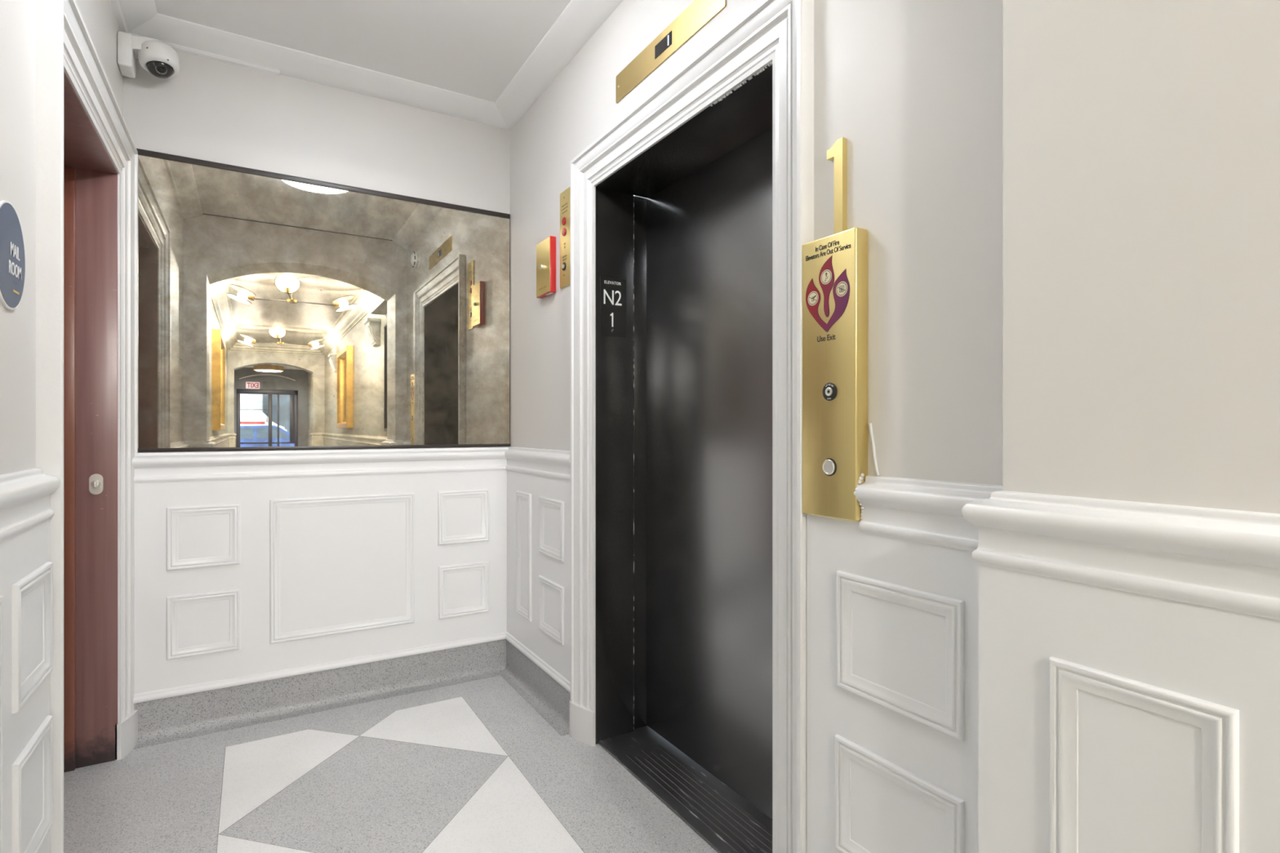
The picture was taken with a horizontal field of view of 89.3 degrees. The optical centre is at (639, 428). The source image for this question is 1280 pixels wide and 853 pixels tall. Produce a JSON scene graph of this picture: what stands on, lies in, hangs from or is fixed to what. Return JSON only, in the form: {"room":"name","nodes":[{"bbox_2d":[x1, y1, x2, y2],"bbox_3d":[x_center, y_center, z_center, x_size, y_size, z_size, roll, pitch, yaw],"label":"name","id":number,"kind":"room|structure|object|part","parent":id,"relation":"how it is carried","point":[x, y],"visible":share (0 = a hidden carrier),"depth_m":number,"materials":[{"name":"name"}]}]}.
{"room":"elevator lobby","nodes":[
{"label":"elevator lobby","id":0,"kind":"room"},
{"bbox_2d":[0,0,123,475],"bbox_3d":[-1.398,-0.201,1.323,0.200,2.802,2.538,0,0,-31],"label":"wall","id":1,"kind":"structure","parent":0,"point":[17,17],"depth_m":1.38,"materials":[{"name":"beige paint"}]},
{"bbox_2d":[0,200,25,309],"bbox_3d":[-1.263,-0.345,1.298,0.006,0.213,0.196,0,0,-31],"label":"room sign","id":2,"kind":"object","parent":1,"relation":"attached to","point":[12,259],"visible":1,"depth_m":1.30,"materials":[{"name":"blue plastic"}]},
{"bbox_2d":[0,468,60,852],"bbox_3d":[-0.618,0.645,0.422,0.214,1.109,2.560,0,0,-31],"label":"wainscoting","id":3,"kind":"structure","parent":1,"relation":"attached to","point":[26,569],"depth_m":1.31,"materials":[{"name":"white paint"}]},
{"bbox_3d":[-1.054,0.599,1.001,0.010,0.593,0.400,0,0,-31],"label":"panel moulding","id":4,"kind":"part","parent":3,"relation":"part of","materials":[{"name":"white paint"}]},
{"bbox_3d":[-0.632,0.151,0.414,0.182,0.120,2.560,0,0,-31],"label":"chair rail","id":5,"kind":"part","parent":3,"relation":"part of","materials":[{"name":"white paint"}]},
{"bbox_3d":[-1.265,0.425,1.354,0.010,0.246,0.253,0,0,-31],"label":"panel moulding","id":6,"kind":"part","parent":3,"relation":"part of","materials":[{"name":"white paint"}]},
{"bbox_3d":[-1.266,0.771,1.355,0.010,0.247,0.251,0,0,-31],"label":"panel moulding","id":7,"kind":"part","parent":3,"relation":"part of","materials":[{"name":"white paint"}]},
{"bbox_2d":[35,0,137,852],"bbox_3d":[-1.755,0.071,1.909,0.310,2.258,1.159,0,0,-31],"label":"door","id":8,"kind":"structure","parent":1,"relation":"in","point":[86,153],"depth_m":2.29,"materials":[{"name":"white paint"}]},
{"bbox_3d":[-1.938,0.200,2.309,0.039,0.074,0.004,0,0,-31],"label":"lock plate","id":9,"kind":"part","parent":8,"relation":"part of","materials":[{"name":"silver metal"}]},
{"bbox_2d":[111,0,279,75],"bbox_3d":[-1.097,-1.512,1.520,0.520,0.056,2.508,0,0,-31],"label":"trim","id":10,"kind":"structure","parent":1,"relation":"attached to","point":[116,5],"depth_m":2.58,"materials":[{"name":"white paint"}]},
{"bbox_2d":[154,0,571,102],"bbox_3d":[-0.922,-1.702,1.637,4.500,0.300,3.243,0,0,-31],"label":"ceiling","id":11,"kind":"structure","parent":0,"point":[474,48],"depth_m":2.52,"materials":[{"name":"white paint"}]},
{"bbox_2d":[123,50,634,452],"bbox_3d":[-1.360,-0.226,2.941,3.330,2.852,0.200,0,0,-31],"label":"wall","id":12,"kind":"structure","parent":0,"point":[211,110],"depth_m":2.79,"materials":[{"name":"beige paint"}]},
{"bbox_2d":[117,31,179,78],"bbox_3d":[-1.839,-1.383,2.432,0.183,0.126,0.130,0,0,-31],"label":"dome camera","id":13,"kind":"object","parent":12,"relation":"attached to","point":[158,59],"visible":1,"depth_m":2.40,"materials":[{"name":"white plastic"}]},
{"bbox_3d":[-1.901,-1.381,2.399,0.044,0.123,0.100,0,0,-31],"label":"wall plate","id":14,"kind":"part","parent":13,"relation":"part of","materials":[{"name":"white plastic"}]},
{"bbox_3d":[-1.844,-1.412,2.427,0.125,0.066,0.076,0,0,-31],"label":"arm","id":15,"kind":"part","parent":13,"relation":"part of","materials":[{"name":"white plastic"}]},
{"bbox_2d":[136,148,510,452],"bbox_3d":[-1.303,-0.488,2.850,1.523,1.159,0.014,0,0,-31],"label":"wall mirror","id":16,"kind":"object","parent":12,"relation":"attached to","point":[277,311],"visible":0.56,"depth_m":2.79,"materials":[{"name":"brown mirror"}]},
{"bbox_2d":[132,446,570,749],"bbox_3d":[-1.094,0.646,2.518,1.510,1.107,0.800,0,0,-31],"label":"wainscoting","id":17,"kind":"structure","parent":12,"relation":"attached to","point":[279,584],"depth_m":2.77,"materials":[{"name":"white paint"}]},
{"bbox_3d":[-1.728,0.776,2.569,0.242,0.244,0.010,0,0,-31],"label":"panel moulding","id":18,"kind":"part","parent":17,"relation":"part of","materials":[{"name":"white paint"}]},
{"bbox_3d":[-1.728,0.430,2.569,0.242,0.244,0.010,0,0,-31],"label":"panel moulding","id":19,"kind":"part","parent":17,"relation":"part of","materials":[{"name":"white paint"}]},
{"bbox_3d":[-1.286,0.597,2.834,0.578,0.597,0.010,0,0,-31],"label":"panel moulding","id":20,"kind":"part","parent":17,"relation":"part of","materials":[{"name":"white paint"}]},
{"bbox_3d":[-1.094,0.153,2.518,1.510,0.120,0.800,0,0,-31],"label":"chair rail","id":21,"kind":"part","parent":17,"relation":"part of","materials":[{"name":"white paint"}]},
{"bbox_3d":[-0.842,0.424,3.100,0.244,0.252,0.010,0,0,-31],"label":"panel moulding","id":22,"kind":"part","parent":17,"relation":"part of","materials":[{"name":"white paint"}]},
{"bbox_3d":[-0.840,0.773,3.101,0.241,0.247,0.010,0,0,-31],"label":"panel moulding","id":23,"kind":"part","parent":17,"relation":"part of","materials":[{"name":"white paint"}]},
{"bbox_3d":[-0.541,0.587,3.004,0.010,0.577,0.180,0,0,-31],"label":"panel moulding","id":24,"kind":"part","parent":17,"relation":"part of","materials":[{"name":"white paint"}]},
{"bbox_3d":[-0.375,0.761,2.728,0.010,0.233,0.252,0,0,-31],"label":"panel moulding","id":25,"kind":"part","parent":17,"relation":"part of","materials":[{"name":"white paint"}]},
{"bbox_3d":[-0.375,0.420,2.728,0.010,0.244,0.252,0,0,-31],"label":"panel moulding","id":26,"kind":"part","parent":17,"relation":"part of","materials":[{"name":"white paint"}]},
{"bbox_2d":[63,675,717,852],"bbox_3d":[2.509,1.260,-4.092,4.500,0.120,16.600,0,0,-31],"label":"floor","id":27,"kind":"structure","parent":0,"point":[472,766],"depth_m":2.13,"materials":[{"name":"grey tile"}]},
{"bbox_2d":[510,0,1003,485],"bbox_3d":[0.069,-0.201,2.201,0.160,2.802,2.538,0,0,-31],"label":"wall","id":28,"kind":"structure","parent":0,"point":[914,88],"depth_m":1.31,"materials":[{"name":"beige paint"}]},
{"bbox_2d":[118,0,622,130],"bbox_3d":[-0.656,-1.524,1.767,1.530,0.064,2.538,0,0,-31],"label":"trim","id":29,"kind":"structure","parent":28,"relation":"attached to","point":[578,22],"depth_m":2.69,"materials":[{"name":"white paint"}]},
{"bbox_2d":[536,235,555,298],"bbox_3d":[-0.414,-0.695,2.811,0.042,0.238,0.156,0,0,-31],"label":"box","id":30,"kind":"object","parent":28,"relation":"attached to","point":[545,249],"visible":1,"depth_m":2.78,"materials":[{"name":"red metal"}]},
{"bbox_3d":[-0.420,-0.696,2.807,0.002,0.231,0.151,0,0,-31],"label":"plate","id":31,"kind":"part","parent":30,"relation":"part of","materials":[{"name":"gold metal"}]},
{"bbox_2d":[560,186,570,288],"bbox_3d":[-0.306,-0.780,2.659,0.012,0.395,0.114,0,0,-31],"label":"panel","id":32,"kind":"object","parent":28,"relation":"attached to","point":[565,197],"visible":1,"depth_m":2.66,"materials":[{"name":"gold metal"}]},
{"bbox_2d":[561,227,565,235],"bbox_3d":[-0.314,-0.808,2.670,0.005,0.033,0.033,0,0,-31],"label":"lamp","id":33,"kind":"object","parent":32,"relation":"attached to","point":[563,229],"depth_m":2.67,"materials":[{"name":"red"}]},
{"bbox_2d":[561,217,565,225],"bbox_3d":[-0.314,-0.852,2.670,0.005,0.033,0.033,0,0,-31],"label":"lamp","id":34,"kind":"object","parent":32,"relation":"on","point":[563,219],"depth_m":2.67,"materials":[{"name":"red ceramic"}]},
{"bbox_2d":[561,262,565,270],"bbox_3d":[-0.315,-0.666,2.670,0.007,0.033,0.033,0,0,-31],"label":"switch","id":35,"kind":"object","parent":32,"relation":"attached to","point":[563,264],"depth_m":2.67,"materials":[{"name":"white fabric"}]},
{"bbox_2d":[615,0,726,102],"bbox_3d":[0.074,-1.198,2.030,0.006,0.095,0.617,0,0,-31],"label":"indicator","id":36,"kind":"object","parent":28,"relation":"attached to","point":[699,13],"visible":1,"depth_m":2.01,"materials":[{"name":"gold metal"}]},
{"bbox_2d":[569,0,813,852],"bbox_3d":[0.194,0.076,2.095,0.354,2.248,1.251,0,0,-31],"label":"door","id":37,"kind":"structure","parent":28,"relation":"in","point":[688,522],"depth_m":2.19,"materials":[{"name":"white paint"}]},
{"bbox_2d":[600,275,626,337],"bbox_3d":[-0.102,-0.465,2.493,0.115,0.226,0.003,0,0,-31],"label":"sign","id":38,"kind":"object","parent":37,"relation":"attached to","point":[612,291],"visible":1,"depth_m":2.49,"materials":[{"name":"black plastic"}]},
{"bbox_3d":[0.219,1.194,2.113,0.292,0.010,1.200,0,0,-31],"label":"sill","id":39,"kind":"part","parent":37,"relation":"part of","materials":[{"name":"black metal"}]},
{"bbox_3d":[0.303,0.114,2.163,0.038,2.148,1.200,0,0,-31],"label":"panel","id":40,"kind":"part","parent":37,"relation":"part of","materials":[{"name":"black metal"}]},
{"bbox_2d":[802,226,867,521],"bbox_3d":[0.421,-0.112,1.414,0.044,0.611,0.154,0,0,-31],"label":"panel","id":41,"kind":"object","parent":28,"relation":"attached to","point":[835,266],"visible":1,"depth_m":1.39,"materials":[{"name":"gold metal"}]},
{"bbox_2d":[822,382,836,400],"bbox_3d":[0.409,-0.079,1.398,0.003,0.039,0.039,0,0,-31],"label":"switch","id":42,"kind":"object","parent":41,"relation":"attached to","point":[829,389],"depth_m":1.39,"materials":[{"name":"black"}]},
{"bbox_2d":[826,137,847,234],"bbox_3d":[0.432,-0.526,1.424,0.014,0.206,0.044,0,0,-31],"label":"number","id":43,"kind":"object","parent":28,"relation":"attached to","point":[837,153],"depth_m":1.41,"materials":[{"name":"gold metal"}]},
{"bbox_2d":[806,422,1279,852],"bbox_3d":[0.863,0.595,0.792,0.406,1.210,1.672,0,0,-31],"label":"wainscoting","id":44,"kind":"structure","parent":28,"relation":"attached to","point":[990,668],"depth_m":0.96,"materials":[{"name":"white paint"}]},
{"bbox_3d":[0.497,0.783,1.272,0.010,0.244,0.292,0,0,-31],"label":"panel moulding","id":45,"kind":"part","parent":44,"relation":"part of","materials":[{"name":"white paint"}]},
{"bbox_3d":[0.498,0.431,1.270,0.010,0.248,0.288,0,0,-31],"label":"panel moulding","id":46,"kind":"part","parent":44,"relation":"part of","materials":[{"name":"white paint"}]},
{"bbox_3d":[0.916,0.159,0.734,0.374,0.120,1.518,0,0,-31],"label":"chair rail","id":47,"kind":"part","parent":44,"relation":"part of","materials":[{"name":"white paint"}]},
{"bbox_3d":[0.645,0.616,0.847,0.010,0.569,0.208,0,0,-31],"label":"panel moulding","id":48,"kind":"part","parent":44,"relation":"part of","materials":[{"name":"white paint"}]},
{"bbox_2d":[1003,0,1279,513],"bbox_3d":[0.196,-0.300,0.578,2.170,3.000,0.377,0,0,-31],"label":"wall","id":49,"kind":"structure","parent":0,"point":[1141,138],"depth_m":0.87,"materials":[{"name":"beige paint"}]}
]}

